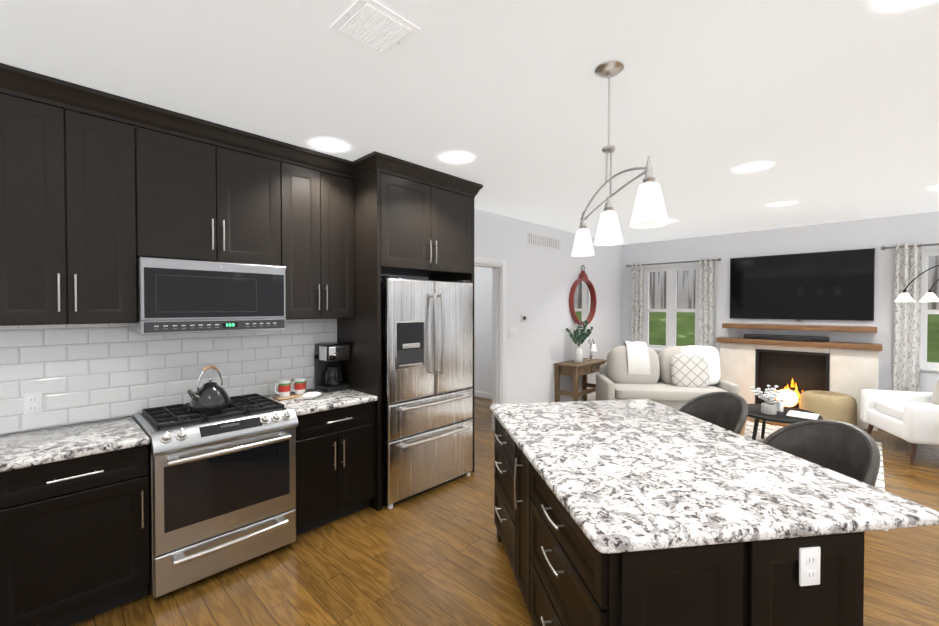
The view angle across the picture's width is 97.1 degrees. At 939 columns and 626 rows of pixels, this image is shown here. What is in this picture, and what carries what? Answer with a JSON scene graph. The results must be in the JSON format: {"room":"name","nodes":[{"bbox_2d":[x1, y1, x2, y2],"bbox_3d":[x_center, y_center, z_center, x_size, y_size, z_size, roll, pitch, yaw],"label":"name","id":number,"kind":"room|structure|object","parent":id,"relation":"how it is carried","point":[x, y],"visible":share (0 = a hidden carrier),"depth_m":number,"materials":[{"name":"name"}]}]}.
{"room":"living room and kitchen","nodes":[
{"label":"living room and kitchen","id":0,"kind":"room"},
{"bbox_2d":[0,126,622,434],"bbox_3d":[-0.377,0.147,4.642,0.140,2.800,9.640,1,1,44],"label":"wall","id":1,"kind":"structure","parent":0,"point":[540,281],"depth_m":6.05,"materials":[{"name":"white paint"}]},
{"bbox_2d":[0,93,139,325],"bbox_3d":[-2.278,-0.517,2.335,0.323,1.155,0.595,1,1,44],"label":"upper cabinet","id":2,"kind":"object","parent":1,"relation":"attached to","point":[93,209],"depth_m":2.23,"materials":[{"name":"black wood"}]},
{"bbox_2d":[0,319,336,433],"bbox_3d":[-2.334,0.350,2.519,0.008,0.624,3.304,1,1,44],"label":"tiled wall","id":3,"kind":"structure","parent":1,"relation":"attached to","point":[76,373],"depth_m":2.66,"materials":[{"name":"white tile"}]},
{"bbox_2d":[23,392,41,414],"bbox_3d":[-2.481,0.515,2.358,0.008,0.120,0.074,1,1,44],"label":"outlet","id":4,"kind":"object","parent":3,"relation":"attached to","point":[32,403],"visible":1,"depth_m":2.35,"materials":[{"name":"white plastic"}]},
{"bbox_2d":[140,127,283,266],"bbox_3d":[-1.781,-0.722,2.845,0.323,0.760,0.830,1,1,44],"label":"upper cabinet","id":5,"kind":"object","parent":1,"relation":"attached to","point":[199,201],"depth_m":2.70,"materials":[{"name":"black wood"}]},
{"bbox_2d":[130,257,285,334],"bbox_3d":[-1.749,-0.104,2.822,0.414,0.456,0.826,1,1,44],"label":"microwave","id":6,"kind":"object","parent":5,"relation":"attached to","point":[175,296],"visible":0.98,"depth_m":2.62,"materials":[{"name":"silver metal"}]},
{"bbox_2d":[0,63,482,197],"bbox_3d":[-1.468,-1.165,2.887,0.706,0.122,3.870,1,1,44],"label":"crown molding","id":7,"kind":"structure","parent":1,"relation":"attached to","point":[32,86],"depth_m":2.64,"materials":[{"name":"brown wood"}]},
{"bbox_2d":[284,163,354,319],"bbox_3d":[-1.280,-0.532,3.364,0.323,1.155,0.605,1,1,44],"label":"upper cabinet","id":8,"kind":"object","parent":1,"relation":"attached to","point":[319,207],"depth_m":3.24,"materials":[{"name":"black wood"}]},
{"bbox_2d":[474,256,505,429],"bbox_3d":[0.074,0.431,5.100,0.156,2.218,0.996,1,1,44],"label":"door frame","id":9,"kind":"structure","parent":1,"relation":"attached to","point":[498,336],"depth_m":5.37,"materials":[{"name":"white"}]},
{"bbox_2d":[508,328,515,337],"bbox_3d":[0.571,0.263,5.512,0.008,0.120,0.170,1,1,44],"label":"switch plate","id":10,"kind":"object","parent":1,"relation":"attached to","point":[511,332],"visible":1,"depth_m":5.50,"materials":[{"name":"white plastic"}]},
{"bbox_2d":[521,315,526,321],"bbox_3d":[0.745,0.071,5.679,0.022,0.090,0.110,1,1,44],"label":"thermostat","id":11,"kind":"object","parent":1,"relation":"attached to","point":[523,318],"visible":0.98,"depth_m":5.66,"materials":[{"name":"white plastic"}]},
{"bbox_2d":[528,231,560,250],"bbox_3d":[1.108,-1.042,6.047,0.011,0.188,0.857,1,1,44],"label":"air vent","id":12,"kind":"object","parent":1,"relation":"in","point":[543,241],"visible":1,"depth_m":6.02,"materials":[{"name":"white metal"}]},
{"bbox_2d":[569,265,596,324],"bbox_3d":[1.861,-0.293,6.784,0.080,0.986,0.770,1,1,44],"label":"round mirror","id":13,"kind":"object","parent":1,"relation":"attached to","point":[582,301],"visible":0.98,"depth_m":6.77,"materials":[{"name":"red paint"}]},
{"bbox_2d":[571,394,595,401],"bbox_3d":[1.693,1.464,6.683,0.017,0.105,3.510,1,1,44],"label":"baseboard","id":14,"kind":"structure","parent":1,"relation":"attached to","point":[591,398],"depth_m":7.02,"materials":[{"name":"white wood"}]},
{"bbox_2d":[0,0,938,244],"bbox_3d":[-0.363,-1.263,3.256,13.000,0.060,12.500,1,1,44],"label":"ceiling","id":15,"kind":"structure","parent":0,"point":[832,106],"depth_m":2.25,"materials":[{"name":"white paint"}]},
{"bbox_2d":[302,135,355,154],"bbox_3d":[-1.027,-1.228,3.046,0.380,0.004,0.380,1,1,44],"label":"recessed light","id":16,"kind":"object","parent":15,"relation":"in","point":[330,144],"visible":1,"depth_m":3.03,"materials":[{"name":"white"}]},
{"bbox_2d":[329,0,419,55],"bbox_3d":[-0.403,-1.206,1.765,0.275,0.011,0.275,1,1,44],"label":"ceiling vent","id":17,"kind":"object","parent":15,"relation":"in","point":[376,27],"visible":1,"depth_m":1.74,"materials":[{"name":"white"}]},
{"bbox_2d":[433,149,479,165],"bbox_3d":[-0.104,-1.232,3.299,0.380,0.004,0.380,1,1,44],"label":"recessed light","id":18,"kind":"object","parent":15,"relation":"in","point":[456,157],"visible":1,"depth_m":3.29,"materials":[{"name":"white"}]},
{"bbox_2d":[571,61,668,256],"bbox_3d":[0.694,-0.780,2.069,0.142,0.869,1.082,0,1,0],"label":"pendant light","id":19,"kind":"object","parent":15,"relation":"hanging from","point":[649,210],"visible":1,"depth_m":2.02,"materials":[{"name":"white glass"}]},
{"bbox_2d":[668,219,682,223],"bbox_3d":[2.749,-1.268,5.756,0.380,0.004,0.380,1,1,44],"label":"recessed light","id":20,"kind":"object","parent":15,"relation":"in","point":[671,221],"visible":0.38,"depth_m":5.69,"materials":[{"name":"white"}]},
{"bbox_2d":[727,160,780,174],"bbox_3d":[2.410,-1.235,3.530,0.380,0.004,0.380,1,1,44],"label":"recessed light","id":21,"kind":"object","parent":15,"relation":"in","point":[757,166],"visible":1,"depth_m":3.52,"materials":[{"name":"white"}]},
{"bbox_2d":[762,200,802,207],"bbox_3d":[3.592,-1.253,4.775,0.380,0.004,0.380,1,1,44],"label":"recessed light","id":22,"kind":"object","parent":15,"relation":"in","point":[782,203],"visible":1,"depth_m":4.75,"materials":[{"name":"white"}]},
{"bbox_2d":[859,0,938,18],"bbox_3d":[1.685,-1.206,1.516,0.380,0.004,0.380,1,1,44],"label":"recessed light","id":23,"kind":"object","parent":15,"relation":"in","point":[879,9],"visible":1,"depth_m":1.64,"materials":[{"name":"white"}]},
{"bbox_2d":[922,184,938,190],"bbox_3d":[4.709,-1.243,4.060,0.380,0.004,0.380,1,1,44],"label":"recessed light","id":24,"kind":"object","parent":15,"relation":"in","point":[933,188],"visible":1,"depth_m":4.15,"materials":[{"name":"white"}]},
{"bbox_2d":[474,266,491,393],"bbox_3d":[0.093,0.103,7.598,3.300,2.800,0.140,1,1,44],"label":"wall","id":25,"kind":"structure","parent":0,"point":[482,329],"depth_m":7.36,"materials":[{"name":"white paint"}]},
{"bbox_2d":[474,390,491,399],"bbox_3d":[0.050,1.452,7.552,3.270,0.105,0.014,1,1,44],"label":"baseboard","id":26,"kind":"structure","parent":25,"relation":"attached to","point":[482,394],"depth_m":7.34,"materials":[{"name":"white wood"}]},
{"bbox_2d":[70,396,938,625],"bbox_3d":[-0.363,1.596,3.298,13.000,0.060,12.500,1,1,44],"label":"floor","id":27,"kind":"structure","parent":0,"point":[436,556],"depth_m":2.51,"materials":[{"name":"brown wood"}]},
{"bbox_2d":[0,445,149,625],"bbox_3d":[-2.150,1.145,2.252,0.656,0.874,0.580,1,1,44],"label":"base cabinet","id":28,"kind":"object","parent":27,"relation":"on","point":[74,540],"visible":0.98,"depth_m":2.05,"materials":[{"name":"black wood"}]},
{"bbox_2d":[133,393,297,598],"bbox_3d":[-1.640,1.096,2.704,0.751,0.958,0.770,1,1,44],"label":"range","id":29,"kind":"object","parent":27,"relation":"on","point":[222,489],"visible":0.98,"depth_m":2.45,"materials":[{"name":"silver metal"}]},
{"bbox_2d":[187,365,230,411],"bbox_3d":[-1.681,0.476,2.669,0.232,0.280,0.257,1,1,44],"label":"kettle","id":30,"kind":"object","parent":29,"relation":"on","point":[209,396],"visible":0.98,"depth_m":2.61,"materials":[{"name":"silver metal"}]},
{"bbox_2d":[295,401,375,535],"bbox_3d":[-1.178,1.130,3.255,0.656,0.874,0.654,1,1,44],"label":"base cabinet","id":31,"kind":"object","parent":27,"relation":"on","point":[335,464],"visible":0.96,"depth_m":3.04,"materials":[{"name":"black wood"}]},
{"bbox_2d":[265,389,377,415],"bbox_3d":[-1.179,0.672,3.249,0.653,0.040,0.655,1,1,44],"label":"countertop","id":32,"kind":"structure","parent":31,"relation":"on","point":[324,401],"depth_m":3.10,"materials":[{"name":"white stone"}]},
{"bbox_2d":[302,392,320,398],"bbox_3d":[-1.207,0.627,3.178,0.115,0.050,0.158,1,1,44],"label":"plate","id":33,"kind":"object","parent":32,"relation":"on","point":[310,395],"visible":1,"depth_m":3.13,"materials":[{"name":"white ceramic"}]},
{"bbox_2d":[314,342,350,391],"bbox_3d":[-1.161,0.455,3.527,0.262,0.385,0.213,1,1,44],"label":"coffee maker","id":34,"kind":"object","parent":32,"relation":"on","point":[329,358],"visible":1,"depth_m":3.47,"materials":[{"name":"black plastic"}]},
{"bbox_2d":[337,171,473,510],"bbox_3d":[-0.554,0.221,3.863,0.688,2.675,1.105,1,1,44],"label":"enclosure","id":35,"kind":"object","parent":27,"relation":"on","point":[405,227],"visible":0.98,"depth_m":3.45,"materials":[{"name":"black wood"}]},
{"bbox_2d":[381,275,472,508],"bbox_3d":[-0.512,0.626,3.829,0.743,1.865,0.975,1,1,44],"label":"refrigerator","id":36,"kind":"object","parent":27,"relation":"on","point":[426,385],"visible":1,"depth_m":3.53,"materials":[{"name":"grey metal"}]},
{"bbox_2d":[554,358,606,401],"bbox_3d":[1.738,1.138,6.449,0.398,0.765,0.960,1,1,44],"label":"console table","id":37,"kind":"object","parent":27,"relation":"on","point":[584,368],"visible":0.69,"depth_m":6.23,"materials":[{"name":"brown wood"}]},
{"bbox_2d":[566,320,592,362],"bbox_3d":[1.672,0.435,6.330,0.241,0.642,0.676,1,1,44],"label":"vase","id":38,"kind":"object","parent":37,"relation":"on","point":[580,336],"visible":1,"depth_m":6.31,"materials":[{"name":"white ceramic"}]},
{"bbox_2d":[586,339,596,360],"bbox_3d":[1.950,0.585,6.618,0.156,0.333,0.225,1,1,44],"label":"table lamp","id":39,"kind":"object","parent":37,"relation":"on","point":[593,347],"visible":1,"depth_m":6.61,"materials":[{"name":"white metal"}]},
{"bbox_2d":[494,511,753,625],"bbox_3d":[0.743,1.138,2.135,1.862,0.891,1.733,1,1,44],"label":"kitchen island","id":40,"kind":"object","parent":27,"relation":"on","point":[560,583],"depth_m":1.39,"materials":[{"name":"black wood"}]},
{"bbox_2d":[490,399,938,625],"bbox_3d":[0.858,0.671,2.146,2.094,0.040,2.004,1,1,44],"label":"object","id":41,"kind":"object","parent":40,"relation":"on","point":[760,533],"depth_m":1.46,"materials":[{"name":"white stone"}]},
{"bbox_2d":[596,341,739,409],"bbox_3d":[2.686,0.965,5.785,1.660,1.106,0.860,0,1,6],"label":"sofa","id":42,"kind":"object","parent":27,"relation":"on","point":[634,370],"visible":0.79,"depth_m":5.77,"materials":[{"name":"grey fabric"}]},
{"bbox_2d":[670,354,709,387],"bbox_3d":[3.006,0.797,5.668,0.470,0.470,0.150,0,-17,12],"label":"pillow","id":43,"kind":"object","parent":42,"relation":"on","point":[689,370],"visible":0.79,"depth_m":5.61,"materials":[{"name":"white fabric"}]},
{"bbox_2d":[679,392,747,435],"bbox_3d":[1.588,1.065,2.853,0.548,1.019,0.548,1,1,44],"label":"bar chair","id":44,"kind":"object","parent":27,"relation":"on","point":[727,410],"visible":0.33,"depth_m":2.94,"materials":[{"name":"leather"}]},
{"bbox_2d":[720,343,878,430],"bbox_3d":[4.715,1.000,6.076,1.810,1.051,0.226,1,1,44],"label":"fireplace","id":45,"kind":"object","parent":27,"relation":"on","point":[792,373],"visible":0.56,"depth_m":6.06,"materials":[{"name":"stone"}]},
{"bbox_2d":[716,337,881,350],"bbox_3d":[4.690,0.436,6.042,1.870,0.075,0.298,1,1,44],"label":"mantel shelf","id":46,"kind":"object","parent":45,"relation":"on","point":[854,346],"visible":0.96,"depth_m":5.82,"materials":[{"name":"brown wood"}]},
{"bbox_2d":[744,334,829,341],"bbox_3d":[4.588,0.361,6.050,1.000,0.074,0.130,1,1,44],"label":"soundbar","id":47,"kind":"object","parent":46,"relation":"on","point":[789,337],"visible":1,"depth_m":5.99,"materials":[{"name":"black plastic"}]},
{"bbox_2d":[744,421,887,531],"bbox_3d":[3.151,1.540,4.703,2.190,0.012,2.690,1,1,44],"label":"rug","id":48,"kind":"object","parent":27,"relation":"on","point":[771,429],"visible":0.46,"depth_m":5.13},
{"bbox_2d":[747,404,822,439],"bbox_3d":[3.477,1.326,4.698,0.800,0.422,0.800,1,1,44],"label":"coffee table","id":49,"kind":"object","parent":48,"relation":"on","point":[755,412],"visible":0.58,"depth_m":4.59,"materials":[{"name":"black wood"}]},
{"bbox_2d":[749,385,787,414],"bbox_3d":[3.341,0.963,4.628,0.350,0.305,0.295,1,1,44],"label":"plant","id":50,"kind":"object","parent":49,"relation":"on","point":[768,407],"visible":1,"depth_m":4.58,"materials":[{"name":"white plant"}]},
{"bbox_2d":[775,402,783,411],"bbox_3d":[3.532,1.060,4.723,0.065,0.108,0.065,1,1,32],"label":"candle","id":51,"kind":"object","parent":49,"relation":"on","point":[780,406],"depth_m":4.70,"materials":[{"name":"white wax"}]},
{"bbox_2d":[786,410,818,419],"bbox_3d":[3.635,1.104,4.527,0.260,0.025,0.300,1,1,44],"label":"book","id":52,"kind":"object","parent":49,"relation":"on","point":[805,415],"visible":1,"depth_m":4.49,"materials":[{"name":"white paper"}]},
{"bbox_2d":[762,420,880,486],"bbox_3d":[1.701,1.076,2.112,0.548,1.019,0.548,1,1,44],"label":"bar chair","id":53,"kind":"object","parent":27,"relation":"on","point":[848,449],"visible":0.42,"depth_m":2.17,"materials":[{"name":"leather"}]},
{"bbox_2d":[799,390,856,425],"bbox_3d":[4.730,1.292,5.487,0.580,0.460,0.580,1,1,44],"label":"ottoman","id":54,"kind":"object","parent":27,"relation":"on","point":[830,405],"visible":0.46,"depth_m":5.27,"materials":[{"name":"leather"}]},
{"bbox_2d":[860,379,938,464],"bbox_3d":[5.077,1.110,4.497,0.958,0.884,0.920,0,1,19],"label":"armchair","id":55,"kind":"object","parent":27,"relation":"on","point":[912,417],"visible":0.96,"depth_m":4.54,"materials":[{"name":"white fabric"}]},
{"bbox_2d":[894,265,938,301],"bbox_3d":[5.718,0.503,4.311,1.876,2.096,1.118,1,1,44],"label":"floor lamp","id":56,"kind":"object","parent":27,"relation":"on","point":[929,296],"visible":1,"depth_m":4.58,"materials":[{"name":"black metal"}]},
{"bbox_3d":[-2.252,1.162,1.047,2.188,0.874,1.288,1,1,44],"label":"base cabinet","id":57,"kind":"object","parent":27,"relation":"on","visible":0},
{"bbox_2d":[0,416,149,471],"bbox_3d":[-2.049,0.701,1.250,2.188,0.040,1.871,1,1,44],"label":"countertop","id":58,"kind":"structure","parent":57,"relation":"on","point":[24,449],"depth_m":2.16,"materials":[{"name":"white stone"}]},
{"bbox_2d":[622,211,938,391],"bbox_3d":[5.582,0.134,5.480,7.530,2.800,0.140,1,1,44],"label":"wall","id":59,"kind":"structure","parent":0,"point":[877,234],"depth_m":5.98,"materials":[{"name":"white paint"}]},
{"bbox_2d":[643,263,699,351],"bbox_3d":[3.588,-0.076,7.386,1.035,1.543,0.175,1,1,44],"label":"window","id":60,"kind":"structure","parent":59,"relation":"in","point":[671,310],"depth_m":7.38,"materials":[{"name":"white wood"}]},
{"bbox_2d":[626,258,720,346],"bbox_3d":[3.527,0.290,7.287,1.566,2.397,0.126,1,1,44],"label":"curtain","id":61,"kind":"object","parent":59,"relation":"attached to","point":[706,303],"visible":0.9,"depth_m":6.91,"materials":[{"name":"grey fabric"}]},
{"bbox_2d":[722,323,876,332],"bbox_3d":[4.706,0.209,6.037,1.748,0.070,0.278,1,1,44],"label":"mantel shelf","id":62,"kind":"object","parent":59,"relation":"attached to","point":[868,329],"visible":1,"depth_m":5.87,"materials":[{"name":"brown wood"}]},
{"bbox_2d":[730,248,874,321],"bbox_3d":[4.794,-0.368,6.102,1.661,1.002,0.050,1,1,44],"label":"tv","id":63,"kind":"object","parent":59,"relation":"attached to","point":[833,285],"visible":0.94,"depth_m":6.00,"materials":[{"name":"black"}]},
{"bbox_2d":[881,243,938,391],"bbox_3d":[5.999,0.325,4.891,1.665,2.397,0.126,1,1,44],"label":"curtain","id":64,"kind":"object","parent":59,"relation":"attached to","point":[907,323],"visible":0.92,"depth_m":5.27,"materials":[{"name":"grey fabric"}]},
{"bbox_2d":[920,247,938,371],"bbox_3d":[6.077,-0.041,4.973,1.035,1.543,0.175,1,1,44],"label":"window","id":65,"kind":"structure","parent":59,"relation":"in","point":[925,365],"depth_m":5.25,"materials":[{"name":"white wood"}]},
{"label":"outside","id":66,"kind":"structure","parent":0,"visible":0},
{"bbox_2d":[649,255,938,362],"bbox_3d":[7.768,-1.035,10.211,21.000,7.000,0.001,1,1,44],"label":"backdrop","id":67,"kind":"structure","parent":66,"point":[685,321],"depth_m":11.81,"materials":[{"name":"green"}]}
]}

